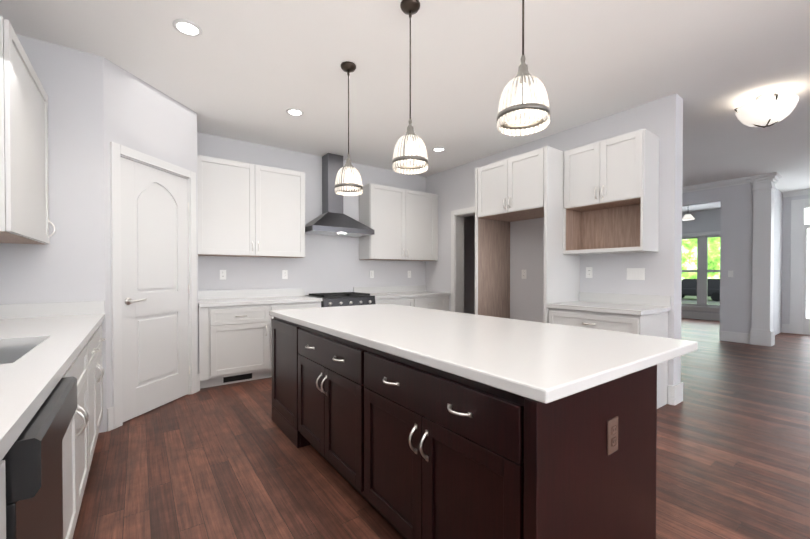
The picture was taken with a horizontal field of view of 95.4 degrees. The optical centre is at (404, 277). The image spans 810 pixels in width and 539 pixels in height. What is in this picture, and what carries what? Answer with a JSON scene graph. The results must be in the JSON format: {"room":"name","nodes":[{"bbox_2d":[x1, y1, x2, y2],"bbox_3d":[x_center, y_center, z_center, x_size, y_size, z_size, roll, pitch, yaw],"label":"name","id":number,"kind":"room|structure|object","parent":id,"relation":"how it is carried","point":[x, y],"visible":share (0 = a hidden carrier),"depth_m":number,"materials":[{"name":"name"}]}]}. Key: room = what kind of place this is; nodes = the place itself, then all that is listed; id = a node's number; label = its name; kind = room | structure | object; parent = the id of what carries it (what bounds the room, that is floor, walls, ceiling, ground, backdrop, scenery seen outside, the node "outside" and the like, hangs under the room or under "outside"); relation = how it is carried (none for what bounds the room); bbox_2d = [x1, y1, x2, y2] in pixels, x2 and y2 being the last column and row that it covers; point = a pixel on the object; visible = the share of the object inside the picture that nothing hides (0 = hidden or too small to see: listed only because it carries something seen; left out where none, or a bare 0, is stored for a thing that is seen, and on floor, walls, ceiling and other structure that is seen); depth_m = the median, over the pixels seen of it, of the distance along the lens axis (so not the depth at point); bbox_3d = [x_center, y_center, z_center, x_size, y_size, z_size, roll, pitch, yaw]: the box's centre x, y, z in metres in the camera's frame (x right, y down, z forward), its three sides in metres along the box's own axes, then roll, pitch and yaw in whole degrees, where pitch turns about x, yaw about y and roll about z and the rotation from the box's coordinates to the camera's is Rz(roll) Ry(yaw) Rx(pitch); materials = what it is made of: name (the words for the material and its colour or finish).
{"room":"kitchen","nodes":[
{"label":"kitchen","id":0,"kind":"room"},
{"bbox_2d":[0,34,106,432],"bbox_3d":[-2.627,-0.246,2.708,0.660,2.900,0.120,0,1,-36],"label":"wall","id":1,"kind":"structure","parent":0,"point":[67,264],"depth_m":2.73,"materials":[{"name":"paint"}]},
{"bbox_2d":[103,57,198,411],"bbox_3d":[-2.304,-0.253,3.361,0.120,2.900,1.010,0,1,9],"label":"wall","id":2,"kind":"structure","parent":0,"point":[141,116],"depth_m":3.14,"materials":[{"name":"paint"}]},
{"bbox_2d":[110,141,196,428],"bbox_3d":[-2.295,0.063,3.363,0.142,2.267,0.921,0,1,9],"label":"door frame","id":3,"kind":"structure","parent":2,"relation":"attached to","point":[117,151],"depth_m":2.96,"materials":[{"name":"white wood"}]},
{"bbox_2d":[120,157,189,421],"bbox_3d":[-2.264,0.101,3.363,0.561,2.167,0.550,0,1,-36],"label":"pantry door","id":4,"kind":"structure","parent":2,"relation":"in","point":[155,285],"depth_m":3.31,"materials":[{"name":"white wood"}]},
{"bbox_2d":[197,132,474,313],"bbox_3d":[-0.488,-0.282,5.881,5.351,2.900,0.150,0,1,-36],"label":"wall","id":5,"kind":"structure","parent":0,"point":[329,264],"depth_m":5.22,"materials":[{"name":"paint"}]},
{"bbox_2d":[220,270,225,279],"bbox_3d":[-2.234,-0.031,4.520,0.072,0.118,0.008,0,1,-36],"label":"electrical outlet","id":6,"kind":"object","parent":5,"relation":"attached to","point":[222,274],"visible":1,"depth_m":4.52,"materials":[{"name":"plastic"}]},
{"bbox_2d":[197,155,304,257],"bbox_3d":[-1.883,-0.806,4.529,1.250,1.100,0.382,0,1,-36],"label":"upper cabinet","id":7,"kind":"object","parent":5,"relation":"attached to","point":[248,210],"visible":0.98,"depth_m":4.37,"materials":[{"name":"white wood"}]},
{"bbox_2d":[282,270,287,278],"bbox_3d":[-1.619,-0.036,4.966,0.072,0.118,0.008,0,1,-36],"label":"electrical outlet","id":8,"kind":"object","parent":5,"relation":"attached to","point":[284,274],"visible":1,"depth_m":4.96,"materials":[{"name":"plastic"}]},
{"bbox_2d":[305,153,373,236],"bbox_3d":[-0.946,-1.160,5.133,0.910,1.121,0.500,0,1,-36],"label":"range hood","id":9,"kind":"object","parent":5,"relation":"attached to","point":[332,219],"visible":0.88,"depth_m":5.12,"materials":[{"name":"metal"}]},
{"bbox_2d":[359,183,437,260],"bbox_3d":[-0.061,-0.822,5.850,1.311,1.100,0.382,0,1,-36],"label":"upper cabinet","id":10,"kind":"object","parent":5,"relation":"attached to","point":[403,223],"visible":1,"depth_m":5.64,"materials":[{"name":"white wood"}]},
{"bbox_2d":[0,0,809,212],"bbox_3d":[3.938,-1.758,4.657,14.000,0.080,13.400,0,1,-36],"label":"ceiling","id":11,"kind":"structure","parent":0,"point":[251,71],"depth_m":2.95,"materials":[{"name":"paint"}]},
{"bbox_2d":[172,19,201,36],"bbox_3d":[-1.476,-1.688,2.500,0.176,0.010,0.176,0,1,-36],"label":"recessed light","id":12,"kind":"object","parent":11,"relation":"in","point":[187,27],"visible":1,"depth_m":2.49,"materials":[{"name":"white plastic"}]},
{"bbox_2d":[286,108,303,115],"bbox_3d":[-1.139,-1.703,3.807,0.176,0.010,0.176,0,1,-36],"label":"recessed light","id":13,"kind":"object","parent":11,"relation":"in","point":[294,112],"visible":1,"depth_m":3.80,"materials":[{"name":"white plastic"}]},
{"bbox_2d":[334,61,362,195],"bbox_3d":[-0.454,-1.187,2.962,0.226,1.022,0.226,0,1,-36],"label":"pendant light","id":14,"kind":"object","parent":11,"relation":"hanging from","point":[351,183],"visible":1,"depth_m":2.92,"materials":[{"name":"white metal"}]},
{"bbox_2d":[392,0,427,173],"bbox_3d":[0.033,-1.179,2.290,0.226,1.022,0.226,0,1,-36],"label":"pendant light","id":15,"kind":"object","parent":11,"relation":"hanging from","point":[409,151],"visible":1,"depth_m":2.25,"materials":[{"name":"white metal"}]},
{"bbox_2d":[432,147,444,151],"bbox_3d":[0.455,-1.716,4.949,0.176,0.010,0.176,0,1,-36],"label":"recessed light","id":16,"kind":"object","parent":11,"relation":"in","point":[437,149],"visible":1,"depth_m":4.95,"materials":[{"name":"white plastic"}]},
{"bbox_2d":[496,0,549,135],"bbox_3d":[0.520,-1.172,1.618,0.226,1.022,0.226,0,1,-36],"label":"pendant light","id":17,"kind":"object","parent":11,"relation":"hanging from","point":[522,99],"visible":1,"depth_m":1.58,"materials":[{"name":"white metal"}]},
{"bbox_2d":[682,214,694,220],"bbox_3d":[6.562,-1.546,8.537,0.260,0.429,0.260,0,1,-36],"label":"dining pendant light","id":18,"kind":"object","parent":11,"relation":"hanging from","point":[687,217],"visible":0.94,"depth_m":8.49,"materials":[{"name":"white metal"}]},
{"bbox_2d":[734,92,798,127],"bbox_3d":[3.388,-1.556,3.458,0.429,0.294,0.429,0,1,-36],"label":"light","id":19,"kind":"object","parent":11,"relation":"attached to","point":[767,109],"visible":1,"depth_m":3.36,"materials":[{"name":"white glass"}]},
{"bbox_2d":[73,318,809,538],"bbox_3d":[3.938,1.212,4.691,14.000,0.060,13.400,0,1,-36],"label":"floor","id":20,"kind":"structure","parent":0,"point":[230,461],"depth_m":2.34,"materials":[{"name":"brown wood"}]},
{"bbox_2d":[0,460,5,538],"bbox_3d":[-0.799,0.794,0.187,0.630,0.872,1.017,0,1,-36],"label":"base cabinet","id":21,"kind":"object","parent":20,"relation":"on","point":[2,464],"depth_m":0.75,"materials":[{"name":"white wood"}]},
{"bbox_2d":[1,376,76,538],"bbox_3d":[-1.241,0.787,0.874,0.640,0.869,0.597,0,1,-36],"label":"dishwasher","id":22,"kind":"object","parent":20,"relation":"on","point":[32,458],"visible":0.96,"depth_m":0.91,"materials":[{"name":"metal"}]},
{"bbox_2d":[62,376,91,538],"bbox_3d":[-1.747,0.886,1.497,0.630,0.658,0.987,0,1,-36],"label":"base cabinet","id":23,"kind":"object","parent":20,"relation":"on","point":[77,440],"depth_m":1.63,"materials":[{"name":"white wood"}]},
{"bbox_2d":[62,324,103,457],"bbox_3d":[-2.271,0.771,2.219,0.630,0.872,1.096,0,1,-36],"label":"base cabinet","id":24,"kind":"object","parent":20,"relation":"on","point":[86,370],"depth_m":2.34,"materials":[{"name":"white wood"}]},
{"bbox_2d":[0,301,104,461],"bbox_3d":[-1.036,0.374,0.518,0.651,0.330,5.296,0,1,-36],"label":"countertop","id":25,"kind":"structure","parent":24,"relation":"on","point":[42,345],"depth_m":1.65,"materials":[{"name":"white stone"}]},
{"bbox_2d":[198,301,320,387],"bbox_3d":[-1.737,0.745,4.509,1.264,0.872,0.615,0,1,-36],"label":"base cabinet","id":26,"kind":"object","parent":20,"relation":"on","point":[235,344],"depth_m":4.06,"materials":[{"name":"white wood"}]},
{"bbox_2d":[305,292,375,306],"bbox_3d":[-0.881,0.700,5.064,0.760,0.949,0.705,0,1,-36],"label":"range","id":27,"kind":"object","parent":20,"relation":"on","point":[342,299],"visible":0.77,"depth_m":4.87,"materials":[{"name":"black metal"}]},
{"bbox_2d":[375,297,417,306],"bbox_3d":[-0.294,0.733,5.554,0.754,0.872,0.615,0,1,-36],"label":"base cabinet","id":28,"kind":"object","parent":20,"relation":"on","point":[405,301],"depth_m":5.35,"materials":[{"name":"white wood"}]},
{"bbox_2d":[418,295,445,310],"bbox_3d":[0.182,0.730,5.899,0.717,0.872,0.615,0,1,-36],"label":"base cabinet","id":29,"kind":"object","parent":20,"relation":"on","point":[429,302],"depth_m":5.71,"materials":[{"name":"white wood"}]},
{"bbox_2d":[198,285,449,306],"bbox_3d":[-0.888,0.227,5.110,3.533,0.140,0.631,0,1,-36],"label":"countertop","id":30,"kind":"structure","parent":29,"relation":"on","point":[234,297],"depth_m":4.74,"materials":[{"name":"white stone"}]},
{"bbox_2d":[271,317,656,538],"bbox_3d":[-0.056,0.770,2.283,0.858,0.873,2.544,0,1,-36],"label":"kitchen island","id":31,"kind":"object","parent":20,"relation":"on","point":[404,448],"visible":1,"depth_m":1.37,"materials":[{"name":"brown wood"}]},
{"bbox_2d":[269,304,697,403],"bbox_3d":[0.101,0.308,2.396,1.195,0.040,2.605,0,1,-36],"label":"island countertop","id":32,"kind":"structure","parent":31,"relation":"on","point":[545,363],"depth_m":1.62,"materials":[{"name":"white stone"}]},
{"bbox_2d":[475,146,579,322],"bbox_3d":[1.409,-0.086,4.368,0.678,2.538,1.000,0,1,-36],"label":"surround","id":33,"kind":"object","parent":20,"relation":"on","point":[527,185],"visible":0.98,"depth_m":4.14,"materials":[{"name":"white wood"}]},
{"bbox_2d":[549,308,667,408],"bbox_3d":[1.962,0.755,3.628,0.664,0.873,0.858,0,1,-36],"label":"base cabinet","id":34,"kind":"object","parent":20,"relation":"on","point":[655,324],"visible":0.23,"depth_m":3.38,"materials":[{"name":"white wood"}]},
{"bbox_2d":[547,292,670,314],"bbox_3d":[1.976,0.244,3.621,0.641,0.140,0.878,0,1,-36],"label":"countertop","id":35,"kind":"structure","parent":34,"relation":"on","point":[632,304],"depth_m":3.58,"materials":[{"name":"white stone"}]},
{"bbox_2d":[746,172,781,346],"bbox_3d":[6.171,-0.287,6.347,0.390,2.900,0.380,0,1,-36],"label":"column","id":36,"kind":"structure","parent":20,"relation":"on","point":[762,332],"depth_m":6.27,"materials":[{"name":"white wood"}]},
{"bbox_2d":[805,208,809,318],"bbox_3d":[8.676,-0.117,6.769,0.010,2.550,1.830,0,1,-36],"label":"entry","id":37,"kind":"object","parent":20,"relation":"on","point":[807,215],"visible":0.4,"depth_m":7.46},
{"bbox_2d":[426,94,682,403],"bbox_3d":[1.510,-0.272,4.970,0.185,2.900,3.670,0,1,-36],"label":"wall","id":38,"kind":"structure","parent":0,"point":[454,187],"depth_m":3.96,"materials":[{"name":"paint"}]},
{"bbox_2d":[451,206,474,312],"bbox_3d":[1.111,0.062,5.525,0.221,2.220,0.990,0,1,-36],"label":"door frame","id":39,"kind":"structure","parent":38,"relation":"attached to","point":[457,260],"depth_m":5.83,"materials":[{"name":"white wood"}]},
{"bbox_2d":[522,270,525,278],"bbox_3d":[1.540,-0.039,4.766,0.008,0.118,0.072,0,1,-36],"label":"outlet","id":40,"kind":"object","parent":38,"relation":"attached to","point":[523,274],"visible":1,"depth_m":4.76,"materials":[{"name":"plastic"}]},
{"bbox_2d":[586,267,591,277],"bbox_3d":[2.038,-0.051,4.077,0.008,0.118,0.072,0,1,-36],"label":"electrical outlet","id":41,"kind":"object","parent":38,"relation":"attached to","point":[588,272],"visible":1,"depth_m":4.08,"materials":[{"name":"plastic"}]},
{"bbox_2d":[563,129,658,254],"bbox_3d":[2.048,-0.797,3.726,0.388,1.100,0.773,0,1,-36],"label":"upper cabinet","id":42,"kind":"object","parent":38,"relation":"attached to","point":[611,195],"visible":0.98,"depth_m":3.66,"materials":[{"name":"white wood"}]},
{"bbox_2d":[627,268,644,279],"bbox_3d":[2.314,-0.032,3.697,0.008,0.118,0.165,0,1,-36],"label":"light switch","id":43,"kind":"object","parent":38,"relation":"attached to","point":[635,273],"visible":1,"depth_m":3.69,"materials":[{"name":"white plastic"}]},
{"bbox_2d":[668,382,682,401],"bbox_3d":[2.080,1.095,4.370,0.016,0.180,2.036,0,1,-36],"label":"baseboard","id":44,"kind":"structure","parent":38,"relation":"attached to","point":[675,394],"depth_m":3.46,"materials":[{"name":"white wood"}]},
{"bbox_2d":[681,208,720,313],"bbox_3d":[7.071,-0.340,11.044,0.150,2.900,6.160,0,1,-36],"label":"wall","id":45,"kind":"structure","parent":0,"point":[706,221],"depth_m":9.77,"materials":[{"name":"paint"}]},
{"bbox_2d":[681,231,719,311],"bbox_3d":[7.912,-0.146,9.809,0.140,2.080,1.970,0,1,-36],"label":"dining room window","id":46,"kind":"structure","parent":45,"relation":"in","point":[702,270],"depth_m":9.79,"materials":[{"name":"white wood"}]},
{"bbox_2d":[681,311,786,326],"bbox_3d":[7.004,1.020,11.010,0.016,0.180,6.160,0,1,-36],"label":"baseboard","id":47,"kind":"structure","parent":45,"relation":"attached to","point":[691,315],"depth_m":9.79,"materials":[{"name":"white wood"}]},
{"bbox_2d":[682,183,752,333],"bbox_3d":[4.243,-0.317,8.982,0.150,2.900,6.380,0,1,-36],"label":"wall","id":48,"kind":"structure","parent":0,"point":[736,227],"depth_m":6.58,"materials":[{"name":"paint"}]},
{"bbox_2d":[682,177,750,192],"bbox_3d":[4.130,-1.716,8.909,0.100,0.099,6.340,0,1,-36],"label":"crown molding","id":49,"kind":"structure","parent":48,"relation":"attached to","point":[724,183],"depth_m":6.75,"materials":[{"name":"white wood"}]},
{"bbox_2d":[728,271,732,276],"bbox_3d":[5.857,-0.060,6.622,0.008,0.118,0.072,0,1,-36],"label":"light switch","id":50,"kind":"object","parent":48,"relation":"attached to","point":[730,273],"visible":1,"depth_m":6.62,"materials":[{"name":"white plastic"}]},
{"bbox_2d":[719,331,749,343],"bbox_3d":[5.889,1.070,6.584,0.016,0.180,0.420,0,1,-36],"label":"baseboard","id":51,"kind":"structure","parent":48,"relation":"attached to","point":[737,337],"depth_m":6.58,"materials":[{"name":"white wood"}]},
{"bbox_2d":[773,189,782,334],"bbox_3d":[7.557,-0.300,7.518,3.500,2.900,0.120,0,1,-36],"label":"wall","id":52,"kind":"structure","parent":0,"point":[778,246],"depth_m":7.36,"materials":[{"name":"paint"}]},
{"bbox_2d":[782,194,809,323],"bbox_3d":[9.838,-0.272,5.010,0.150,2.900,6.620,0,1,-36],"label":"wall","id":53,"kind":"structure","parent":0,"point":[786,252],"depth_m":7.59,"materials":[{"name":"paint"}]},
{"bbox_2d":[782,189,809,196],"bbox_3d":[9.737,-1.670,4.921,0.100,0.099,6.620,0,1,-36],"label":"crown molding","id":54,"kind":"structure","parent":53,"relation":"attached to","point":[805,191],"depth_m":7.44,"materials":[{"name":"white wood"}]},
{"bbox_2d":[790,198,809,334],"bbox_3d":[8.567,-0.201,6.689,0.100,2.720,2.170,0,1,-36],"label":"door frame","id":55,"kind":"structure","parent":53,"relation":"attached to","point":[799,322],"depth_m":7.44,"materials":[{"name":"white wood"}]},
{"label":"outside","id":56,"kind":"structure","parent":0,"visible":0},
{"bbox_2d":[681,296,719,304],"bbox_3d":[26.109,1.872,34.349,57.300,0.050,65.000,0,1,-36],"label":"ground","id":57,"kind":"structure","parent":56,"point":[691,299],"depth_m":30.00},
{"bbox_2d":[682,279,719,300],"bbox_3d":[24.511,0.996,30.835,2.100,1.780,4.800,0,1,-36],"label":"car","id":58,"kind":"object","parent":57,"relation":"on","point":[689,287],"visible":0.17,"depth_m":30.13,"materials":[{"name":"paint"}]},
{"bbox_2d":[682,237,719,279],"bbox_3d":[39.825,-13.800,47.199,0.200,31.000,90.000,0,1,-36],"label":"trees","id":59,"kind":"object","parent":57,"relation":"on","point":[689,254],"depth_m":48.88,"materials":[{"name":"green plant"}]},
{"bbox_3d":[-0.403,-0.203,-1.052,0.150,2.900,8.820,0,1,-36],"label":"wall","id":60,"kind":"structure","parent":0,"visible":0},
{"bbox_2d":[0,16,55,244],"bbox_3d":[-2.402,-0.765,2.164,0.382,1.070,1.005,0,1,-36],"label":"upper cabinet","id":61,"kind":"object","parent":60,"relation":"attached to","point":[24,183],"depth_m":2.08,"materials":[{"name":"white wood"}]}
]}

